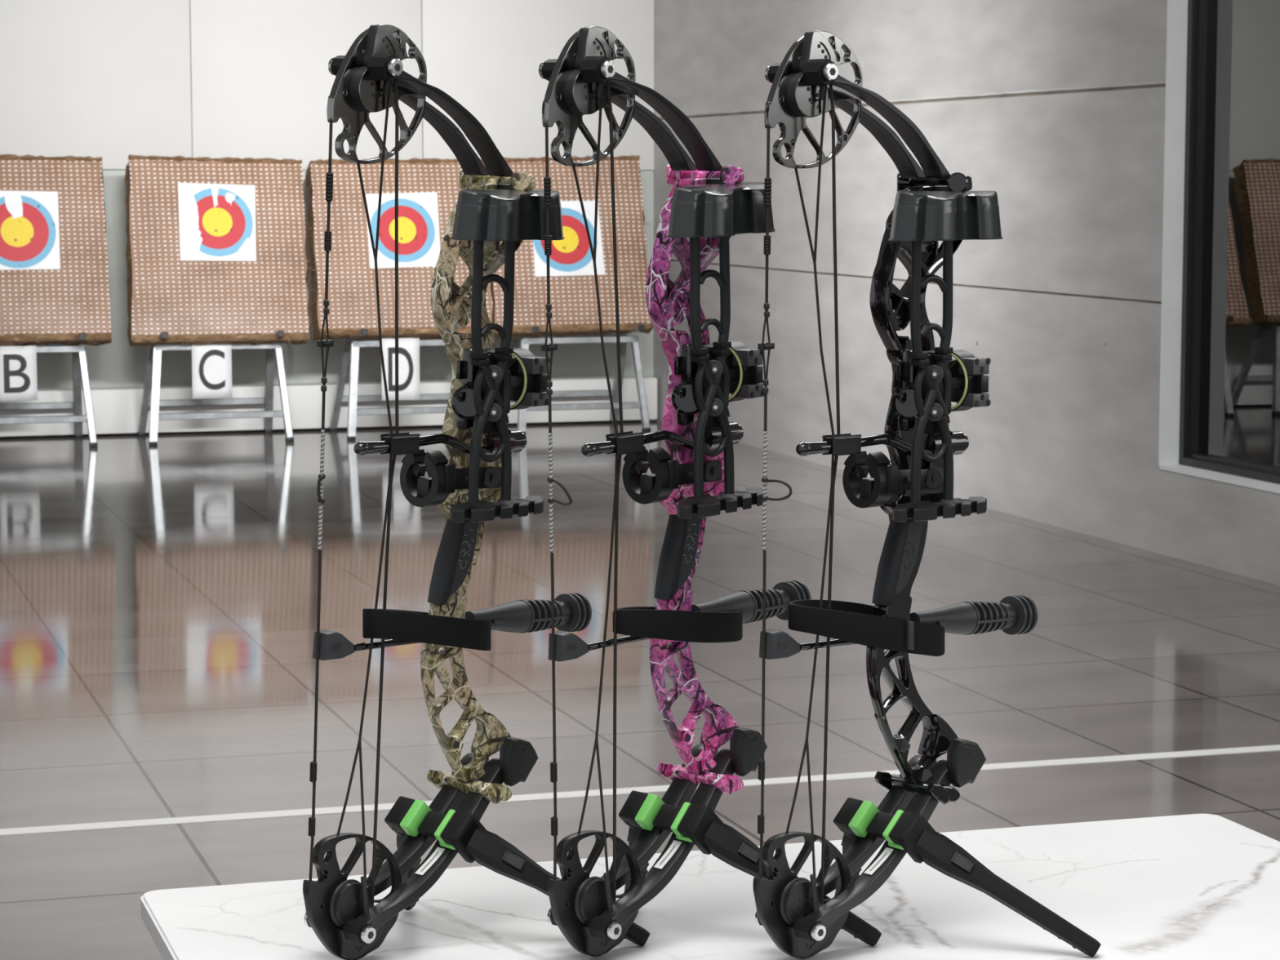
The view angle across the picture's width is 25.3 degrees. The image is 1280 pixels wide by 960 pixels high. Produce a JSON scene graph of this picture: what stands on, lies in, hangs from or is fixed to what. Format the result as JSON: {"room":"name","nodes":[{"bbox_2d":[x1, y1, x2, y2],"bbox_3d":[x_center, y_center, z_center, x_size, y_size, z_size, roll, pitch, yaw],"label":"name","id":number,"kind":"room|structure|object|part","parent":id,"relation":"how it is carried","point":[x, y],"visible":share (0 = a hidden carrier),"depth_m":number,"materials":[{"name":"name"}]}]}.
{"room":"sports facility","nodes":[
{"label":"sports facility","id":0,"kind":"room"},
{"bbox_2d":[0,0,653,388],"bbox_3d":[-5.652,-2.331,15.534,12.540,4.300,0.272,-2,6,-17],"label":"wall","id":1,"kind":"structure","parent":0,"point":[111,80],"depth_m":16.50,"materials":[{"name":"white paint"}]},
{"bbox_3d":[-3.221,-3.149,16.078,1.351,2.785,0.022,-2,6,-17],"label":"wall panel","id":2,"kind":"part","parent":1,"relation":"part of","materials":[{"name":"white paint"}]},
{"bbox_3d":[-1.927,-3.192,16.479,1.351,2.785,0.022,-2,6,-17],"label":"wall panel","id":3,"kind":"part","parent":1,"relation":"part of","materials":[{"name":"white paint"}]},
{"bbox_2d":[0,376,657,436],"bbox_3d":[-5.747,-0.308,15.513,12.220,0.258,0.160,-2,6,-17],"label":"baseboard","id":4,"kind":"structure","parent":1,"relation":"attached to","point":[116,410],"depth_m":16.57,"materials":[{"name":"white plastic"}]},
{"bbox_3d":[-0.598,-3.235,16.891,1.426,2.785,0.022,-2,6,-17],"label":"wall panel","id":5,"kind":"part","parent":1,"relation":"part of","materials":[{"name":"white paint"}]},
{"bbox_2d":[0,420,1279,959],"bbox_3d":[-2.756,0.829,6.517,12.540,0.100,19.850,-2,6,-17],"label":"floor","id":6,"kind":"structure","parent":0,"point":[158,604],"depth_m":8.44,"materials":[{"name":"tile"}]},
{"bbox_2d":[0,333,97,447],"bbox_3d":[-3.432,-0.507,15.750,0.797,0.629,0.730,-2,6,-17],"label":"stand","id":7,"kind":"object","parent":6,"relation":"on","point":[80,370],"visible":0.92,"depth_m":15.65,"materials":[{"name":"metal"}]},
{"bbox_2d":[0,345,37,400],"bbox_3d":[-3.390,-0.580,15.542,0.214,0.299,0.007,-2,6,-17],"label":"card","id":8,"kind":"object","parent":7,"relation":"attached to","point":[18,366],"visible":1,"depth_m":15.54,"materials":[{"name":"white paper"}]},
{"bbox_3d":[-3.517,-0.413,16.037,0.685,0.036,0.036,-2,6,-17],"label":"cross rail","id":9,"kind":"part","parent":7,"relation":"part of","materials":[{"name":"metal"}]},
{"bbox_3d":[-3.363,-0.326,15.547,0.695,0.036,0.036,-2,6,-17],"label":"cross rail","id":10,"kind":"part","parent":7,"relation":"part of","materials":[{"name":"metal"}]},
{"bbox_3d":[-3.447,-0.732,15.778,0.695,0.036,0.036,-2,6,-17],"label":"rail","id":11,"kind":"part","parent":7,"relation":"part of","materials":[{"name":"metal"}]},
{"bbox_2d":[0,154,113,350],"bbox_3d":[-3.402,-1.244,15.603,1.046,1.076,0.475,-2,6,-17],"label":"target butt","id":12,"kind":"object","parent":7,"relation":"on","point":[42,307],"visible":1,"depth_m":15.61,"materials":[{"name":"fabric"}]},
{"bbox_2d":[0,190,60,270],"bbox_3d":[-3.383,-1.361,15.559,0.437,0.433,0.145,-2,6,-17],"label":"target","id":13,"kind":"object","parent":12,"relation":"attached to","point":[29,236],"visible":1,"depth_m":15.57,"materials":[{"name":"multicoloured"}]},
{"bbox_3d":[-3.381,-0.710,15.564,0.695,0.036,0.036,-2,6,-17],"label":"rail","id":14,"kind":"part","parent":7,"relation":"part of","materials":[{"name":"metal"}]},
{"bbox_3d":[-3.160,-0.501,16.040,0.046,0.541,0.341,-1,6,-11],"label":"leg","id":15,"kind":"part","parent":7,"relation":"part of","materials":[{"name":"metal"}]},
{"bbox_3d":[-3.030,-0.461,15.658,0.051,0.531,0.154,-6,8,-44],"label":"leg","id":16,"kind":"part","parent":7,"relation":"part of","materials":[{"name":"metal"}]},
{"bbox_2d":[137,329,293,445],"bbox_3d":[-2.398,-0.541,16.070,0.802,0.629,0.730,-2,6,-17],"label":"stand","id":17,"kind":"object","parent":6,"relation":"on","point":[152,380],"visible":0.92,"depth_m":15.96,"materials":[{"name":"metal"}]},
{"bbox_3d":[-2.787,-0.513,16.155,0.041,0.544,0.345,-3,7,-24],"label":"leg","id":18,"kind":"part","parent":17,"relation":"part of","materials":[{"name":"metal"}]},
{"bbox_3d":[-2.676,-0.472,15.768,0.054,0.531,0.152,1,6,9],"label":"leg","id":19,"kind":"part","parent":17,"relation":"part of","materials":[{"name":"metal"}]},
{"bbox_3d":[-2.484,-0.446,16.357,0.690,0.036,0.036,-2,6,-17],"label":"cross rail","id":20,"kind":"part","parent":17,"relation":"part of","materials":[{"name":"metal"}]},
{"bbox_2d":[191,343,231,398],"bbox_3d":[-2.376,-0.612,15.856,0.220,0.319,0.007,-2,6,-17],"label":"card","id":21,"kind":"object","parent":17,"relation":"hanging from","point":[211,364],"visible":1,"depth_m":15.86,"materials":[{"name":"white paper"}]},
{"bbox_3d":[-2.347,-0.744,15.884,0.700,0.036,0.036,-2,6,-17],"label":"rail","id":22,"kind":"part","parent":17,"relation":"part of","materials":[{"name":"metal"}]},
{"bbox_2d":[124,154,315,349],"bbox_3d":[-2.350,-1.275,15.923,1.085,1.100,0.472,-2,6,-17],"label":"target butt","id":23,"kind":"object","parent":17,"relation":"on","point":[196,302],"visible":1,"depth_m":15.84,"materials":[{"name":"fabric"}]},
{"bbox_2d":[177,182,256,261],"bbox_3d":[-2.349,-1.435,15.888,0.440,0.436,0.144,-2,6,-17],"label":"target","id":24,"kind":"object","parent":23,"relation":"attached to","point":[217,222],"visible":1,"depth_m":15.88,"materials":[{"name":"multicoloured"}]},
{"bbox_3d":[-2.329,-0.360,15.867,0.700,0.036,0.036,-2,6,-17],"label":"cross rail","id":25,"kind":"part","parent":17,"relation":"part of","materials":[{"name":"metal"}]},
{"bbox_3d":[-2.124,-0.535,16.361,0.046,0.541,0.341,-1,6,-11],"label":"leg","id":26,"kind":"part","parent":17,"relation":"part of","materials":[{"name":"metal"}]},
{"bbox_3d":[-1.994,-0.494,15.979,0.051,0.531,0.154,-6,8,-44],"label":"leg","id":27,"kind":"part","parent":17,"relation":"part of","materials":[{"name":"metal"}]},
{"bbox_2d":[328,328,450,439],"bbox_3d":[-1.334,-0.576,16.400,0.812,0.629,0.730,-2,6,-17],"label":"stand","id":28,"kind":"object","parent":6,"relation":"on","point":[351,345],"visible":0.47,"depth_m":16.19,"materials":[{"name":"metal"}]},
{"bbox_3d":[-1.728,-0.547,16.483,0.041,0.544,0.345,-3,7,-24],"label":"leg","id":29,"kind":"part","parent":28,"relation":"part of","materials":[{"name":"metal"}]},
{"bbox_3d":[-1.617,-0.507,16.096,0.054,0.531,0.152,1,6,9],"label":"leg","id":30,"kind":"part","parent":28,"relation":"part of","materials":[{"name":"metal"}]},
{"bbox_3d":[-1.606,-0.825,16.155,0.034,0.078,0.463,-2,6,-17],"label":"support arm","id":31,"kind":"part","parent":28,"relation":"part of","materials":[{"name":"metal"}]},
{"bbox_3d":[-1.349,-0.801,16.428,0.710,0.036,0.036,-2,6,-17],"label":"rail","id":32,"kind":"part","parent":28,"relation":"part of","materials":[{"name":"metal"}]},
{"bbox_3d":[-1.419,-0.481,16.687,0.700,0.036,0.036,-2,6,-17],"label":"cross rail","id":33,"kind":"part","parent":28,"relation":"part of","materials":[{"name":"metal"}]},
{"bbox_3d":[-1.282,-0.778,16.214,0.710,0.036,0.036,-2,6,-17],"label":"rail","id":34,"kind":"part","parent":28,"relation":"part of","materials":[{"name":"metal"}]},
{"bbox_2d":[303,154,494,341],"bbox_3d":[-1.360,-1.325,16.222,1.125,1.055,0.478,-2,6,-17],"label":"target butt","id":35,"kind":"object","parent":28,"relation":"on","point":[352,288],"visible":0.57,"depth_m":16.11,"materials":[{"name":"fabric"}]},
{"bbox_2d":[365,191,439,268],"bbox_3d":[-1.340,-1.415,16.190,0.423,0.429,0.141,-2,6,-18],"label":"target","id":36,"kind":"object","parent":35,"relation":"attached to","point":[419,238],"visible":0.81,"depth_m":16.19,"materials":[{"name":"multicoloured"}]},
{"bbox_2d":[381,337,419,400],"bbox_3d":[-1.355,-0.628,16.175,0.220,0.354,0.008,-2,6,-17],"label":"card","id":37,"kind":"object","parent":28,"relation":"attached to","point":[408,348],"visible":0.98,"depth_m":16.18,"materials":[{"name":"white paper"}]},
{"bbox_3d":[-1.265,-0.394,16.197,0.710,0.036,0.036,-2,6,-17],"label":"cross rail","id":38,"kind":"part","parent":28,"relation":"part of","materials":[{"name":"metal"}]},
{"bbox_2d":[510,324,650,435],"bbox_3d":[-0.398,-0.606,16.690,0.792,0.629,0.730,-2,6,-17],"label":"stand","id":39,"kind":"object","parent":6,"relation":"on","point":[525,340],"visible":0.65,"depth_m":16.57,"materials":[{"name":"metal"}]},
{"bbox_3d":[-0.782,-0.578,16.776,0.041,0.544,0.345,-3,7,-24],"label":"leg","id":40,"kind":"part","parent":39,"relation":"part of","materials":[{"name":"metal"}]},
{"bbox_3d":[-0.671,-0.537,16.389,0.054,0.531,0.152,1,6,9],"label":"leg","id":41,"kind":"part","parent":39,"relation":"part of","materials":[{"name":"metal"}]},
{"bbox_3d":[-0.661,-0.856,16.448,0.034,0.078,0.463,-2,6,-17],"label":"support arm","id":42,"kind":"part","parent":39,"relation":"part of","materials":[{"name":"metal"}]},
{"bbox_3d":[-0.414,-0.831,16.718,0.690,0.036,0.036,-2,6,-17],"label":"rail","id":43,"kind":"part","parent":39,"relation":"part of","materials":[{"name":"metal"}]},
{"bbox_2d":[491,155,653,338],"bbox_3d":[-0.421,-1.351,16.524,1.048,1.062,0.468,-2,6,-17],"label":"target butt","id":44,"kind":"object","parent":39,"relation":"on","point":[573,299],"visible":0.68,"depth_m":16.50,"materials":[{"name":"fabric"}]},
{"bbox_2d":[533,200,604,276],"bbox_3d":[-0.422,-1.391,16.463,0.419,0.433,0.145,-2,6,-17],"label":"target","id":45,"kind":"object","parent":44,"relation":"attached to","point":[571,255],"visible":0.62,"depth_m":16.46,"materials":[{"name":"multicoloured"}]},
{"bbox_3d":[-0.347,-0.809,16.504,0.690,0.036,0.036,-2,6,-17],"label":"rail","id":46,"kind":"part","parent":39,"relation":"part of","materials":[{"name":"metal"}]},
{"bbox_3d":[-0.484,-0.511,16.977,0.680,0.036,0.036,-2,6,-17],"label":"cross rail","id":47,"kind":"part","parent":39,"relation":"part of","materials":[{"name":"metal"}]},
{"bbox_3d":[-0.329,-0.425,16.487,0.690,0.036,0.036,-2,6,-17],"label":"cross rail","id":48,"kind":"part","parent":39,"relation":"part of","materials":[{"name":"metal"}]},
{"bbox_3d":[-0.128,-0.600,16.979,0.046,0.541,0.341,-1,6,-11],"label":"leg","id":49,"kind":"part","parent":39,"relation":"part of","materials":[{"name":"metal"}]},
{"bbox_3d":[-0.059,-0.875,16.634,0.034,0.078,0.463,-2,6,-17],"label":"support arm","id":50,"kind":"part","parent":39,"relation":"part of","materials":[{"name":"metal"}]},
{"bbox_3d":[0.002,-0.559,16.597,0.051,0.531,0.154,-6,8,-44],"label":"leg","id":51,"kind":"part","parent":39,"relation":"part of","materials":[{"name":"metal"}]},
{"bbox_2d":[0,744,1279,835],"bbox_3d":[-2.752,0.833,5.997,12.240,0.002,0.060,-2,6,-17],"label":"shooting line","id":52,"kind":"object","parent":6,"relation":"on","point":[62,828],"visible":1,"depth_m":6.80,"materials":[{"name":"white paint"}]},
{"bbox_2d":[140,813,1279,959],"bbox_3d":[0.181,0.801,2.720,1.200,0.750,0.737,-2,6,-17],"label":"display table","id":53,"kind":"object","parent":6,"relation":"on","point":[1192,886],"visible":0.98,"depth_m":2.79,"materials":[{"name":"white stone"}]},
{"bbox_2d":[302,24,650,959],"bbox_3d":[-0.175,0.010,2.635,0.323,0.842,0.229,-2,6,-20],"label":"bow","id":54,"kind":"object","parent":53,"relation":"on","point":[496,204],"visible":1,"depth_m":2.59,"materials":[{"name":"black metal"}]},
{"bbox_2d":[368,931,373,938],"bbox_3d":[-0.241,0.407,2.553,0.001,0.006,0.007,8,9,40],"label":"socket","id":55,"kind":"object","parent":54,"relation":"attached to","point":[371,934],"depth_m":2.55,"materials":[{"name":"black metal"}]},
{"bbox_3d":[-0.221,-0.377,2.487,0.001,0.037,0.034,8,9,41],"label":"module plate","id":56,"kind":"part","parent":54,"relation":"part of","materials":[{"name":"metal"}]},
{"bbox_2d":[394,63,400,71],"bbox_3d":[-0.209,-0.356,2.465,0.001,0.006,0.007,8,9,40],"label":"socket","id":57,"kind":"object","parent":54,"relation":"attached to","point":[397,66],"depth_m":2.46,"materials":[{"name":"black metal"}]},
{"bbox_3d":[-0.218,0.366,2.729,0.028,0.110,0.094,0,6,-3],"label":"leg","id":58,"kind":"part","parent":54,"relation":"part of","materials":[{"name":"black plastic"}]},
{"bbox_3d":[-0.181,-0.029,2.595,0.030,0.030,0.230,4,7,35],"label":"cable guard rod","id":59,"kind":"part","parent":54,"relation":"part of","materials":[{"name":"black metal"}]},
{"bbox_3d":[-0.154,-0.003,2.620,0.017,0.028,0.081,8,9,40],"label":"rest arm","id":60,"kind":"part","parent":54,"relation":"part of","materials":[{"name":"black"}]},
{"bbox_3d":[-0.133,-0.098,2.568,0.009,0.237,0.054,8,9,40],"label":"quiver frame","id":61,"kind":"part","parent":54,"relation":"part of","materials":[{"name":"black plastic"}]},
{"bbox_2d":[450,189,564,241],"bbox_3d":[-0.117,-0.239,2.577,0.077,0.044,0.159,8,9,40],"label":"hood","id":62,"kind":"object","parent":54,"relation":"attached to","point":[480,215],"depth_m":2.53,"materials":[{"name":"plastic"}]},
{"bbox_3d":[-0.077,0.376,2.642,0.173,0.113,0.026,0,6,0],"label":"leg","id":63,"kind":"part","parent":54,"relation":"part of","materials":[{"name":"black plastic"}]},
{"bbox_2d":[538,26,881,956],"bbox_3d":[0.036,0.010,2.640,0.326,0.840,0.216,-2,6,-21],"label":"bow","id":64,"kind":"object","parent":53,"relation":"on","point":[708,203],"visible":0.98,"depth_m":2.60,"materials":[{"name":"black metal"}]},
{"bbox_3d":[-0.038,-0.375,2.487,0.001,0.037,0.034,6,11,42],"label":"module plate","id":65,"kind":"part","parent":64,"relation":"part of","materials":[{"name":"metal"}]},
{"bbox_2d":[608,65,613,72],"bbox_3d":[-0.025,-0.354,2.465,0.001,0.006,0.007,6,11,42],"label":"socket","id":66,"kind":"object","parent":64,"relation":"attached to","point":[610,68],"depth_m":2.46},
{"bbox_2d":[613,927,619,934],"bbox_3d":[-0.021,0.405,2.566,0.001,0.006,0.007,6,11,42],"label":"socket","id":67,"kind":"object","parent":64,"relation":"attached to","point":[616,931],"depth_m":2.57,"materials":[{"name":"black metal"}]},
{"bbox_3d":[0.001,0.364,2.734,0.029,0.112,0.084,-1,6,-5],"label":"leg","id":68,"kind":"part","parent":64,"relation":"part of","materials":[{"name":"black plastic"}]},
{"bbox_3d":[0.020,-0.034,2.599,0.030,0.028,0.230,4,7,37],"label":"cable guard rod","id":69,"kind":"part","parent":64,"relation":"part of","materials":[{"name":"black metal"}]},
{"bbox_3d":[0.047,-0.008,2.625,0.015,0.026,0.083,4,7,35],"label":"rest arm","id":70,"kind":"part","parent":64,"relation":"part of","materials":[{"name":"black"}]},
{"bbox_3d":[0.065,-0.102,2.570,0.009,0.236,0.054,7,11,42],"label":"quiver frame","id":71,"kind":"part","parent":64,"relation":"part of","materials":[{"name":"black plastic"}]},
{"bbox_2d":[666,182,775,237],"bbox_3d":[0.075,-0.244,2.576,0.077,0.044,0.159,7,11,42],"label":"hood","id":72,"kind":"object","parent":64,"relation":"attached to","point":[695,209],"depth_m":2.53,"materials":[{"name":"plastic"}]},
{"bbox_3d":[0.139,0.373,2.647,0.170,0.117,0.026,0,6,4],"label":"leg","id":73,"kind":"part","parent":64,"relation":"part of","materials":[{"name":"black plastic"}]},
{"bbox_2d":[752,31,1101,959],"bbox_3d":[0.245,0.012,2.635,0.322,0.837,0.211,-1,6,-10],"label":"bow","id":74,"kind":"object","parent":53,"relation":"on","point":[932,205],"visible":1,"depth_m":2.59,"materials":[{"name":"black metal"}]},
{"bbox_2d":[817,928,823,936],"bbox_3d":[0.162,0.405,2.557,0.007,0.006,0.001,-5,8,-40],"label":"socket","id":75,"kind":"object","parent":74,"relation":"attached to","point":[820,931],"depth_m":2.56,"materials":[{"name":"black metal"}]},
{"bbox_3d":[0.159,-0.375,2.506,0.034,0.037,0.001,-5,8,-40],"label":"module plate","id":76,"kind":"part","parent":74,"relation":"part of","materials":[{"name":"metal"}]},
{"bbox_2d":[830,67,835,75],"bbox_3d":[0.167,-0.355,2.482,0.007,0.006,0.001,-5,8,-39],"label":"socket","id":77,"kind":"object","parent":74,"relation":"attached to","point":[833,71],"depth_m":2.48,"materials":[{"name":"black metal"}]},
{"bbox_3d":[0.204,0.367,2.726,0.030,0.108,0.090,0,6,-4],"label":"leg","id":78,"kind":"part","parent":74,"relation":"part of","materials":[{"name":"black plastic"}]},
{"bbox_3d":[0.220,-0.028,2.598,0.029,0.029,0.229,6,8,44],"label":"cable guard rod","id":79,"kind":"part","parent":74,"relation":"part of","materials":[{"name":"black metal"}]},
{"bbox_3d":[0.249,-0.003,2.619,0.015,0.028,0.082,6,8,43],"label":"rest arm","id":80,"kind":"part","parent":74,"relation":"part of","materials":[{"name":"black"}]},
{"bbox_3d":[0.263,-0.098,2.565,0.054,0.236,0.009,-5,8,-40],"label":"quiver frame","id":81,"kind":"part","parent":74,"relation":"part of","materials":[{"name":"black plastic"}]},
{"bbox_2d":[888,191,1003,240],"bbox_3d":[0.278,-0.239,2.575,0.067,0.043,0.160,5,8,41],"label":"hood","id":82,"kind":"object","parent":74,"relation":"attached to","point":[917,215],"depth_m":2.53,"materials":[{"name":"plastic"}]},
{"bbox_3d":[0.335,0.377,2.619,0.174,0.114,0.026,1,6,10],"label":"leg","id":83,"kind":"part","parent":74,"relation":"part of","materials":[{"name":"black plastic"}]},
{"bbox_2d":[653,0,1279,585],"bbox_3d":[3.130,-1.534,7.954,0.304,4.300,19.550,-2,6,-17],"label":"wall","id":84,"kind":"structure","parent":0,"point":[1055,108],"depth_m":12.51,"materials":[{"name":"concrete"}]},
{"bbox_2d":[1158,0,1187,466],"bbox_3d":[2.124,-1.254,11.059,0.204,2.405,0.012,-2,6,-17],"label":"trim","id":85,"kind":"structure","parent":84,"relation":"attached to","point":[1177,10],"depth_m":11.06,"materials":[{"name":"paint"}]},
{"bbox_2d":[1160,464,1279,493],"bbox_3d":[3.118,0.296,7.847,0.104,0.016,6.988,-2,6,-17],"label":"trim","id":86,"kind":"structure","parent":84,"relation":"attached to","point":[1224,477],"depth_m":10.72,"materials":[{"name":"paint"}]},
{"bbox_2d":[1178,0,1279,484],"bbox_3d":[3.204,-0.908,7.747,0.122,2.401,6.988,-2,6,-17],"label":"window","id":87,"kind":"structure","parent":84,"relation":"in","point":[1229,402],"depth_m":10.85,"materials":[{"name":"black"}]}
]}

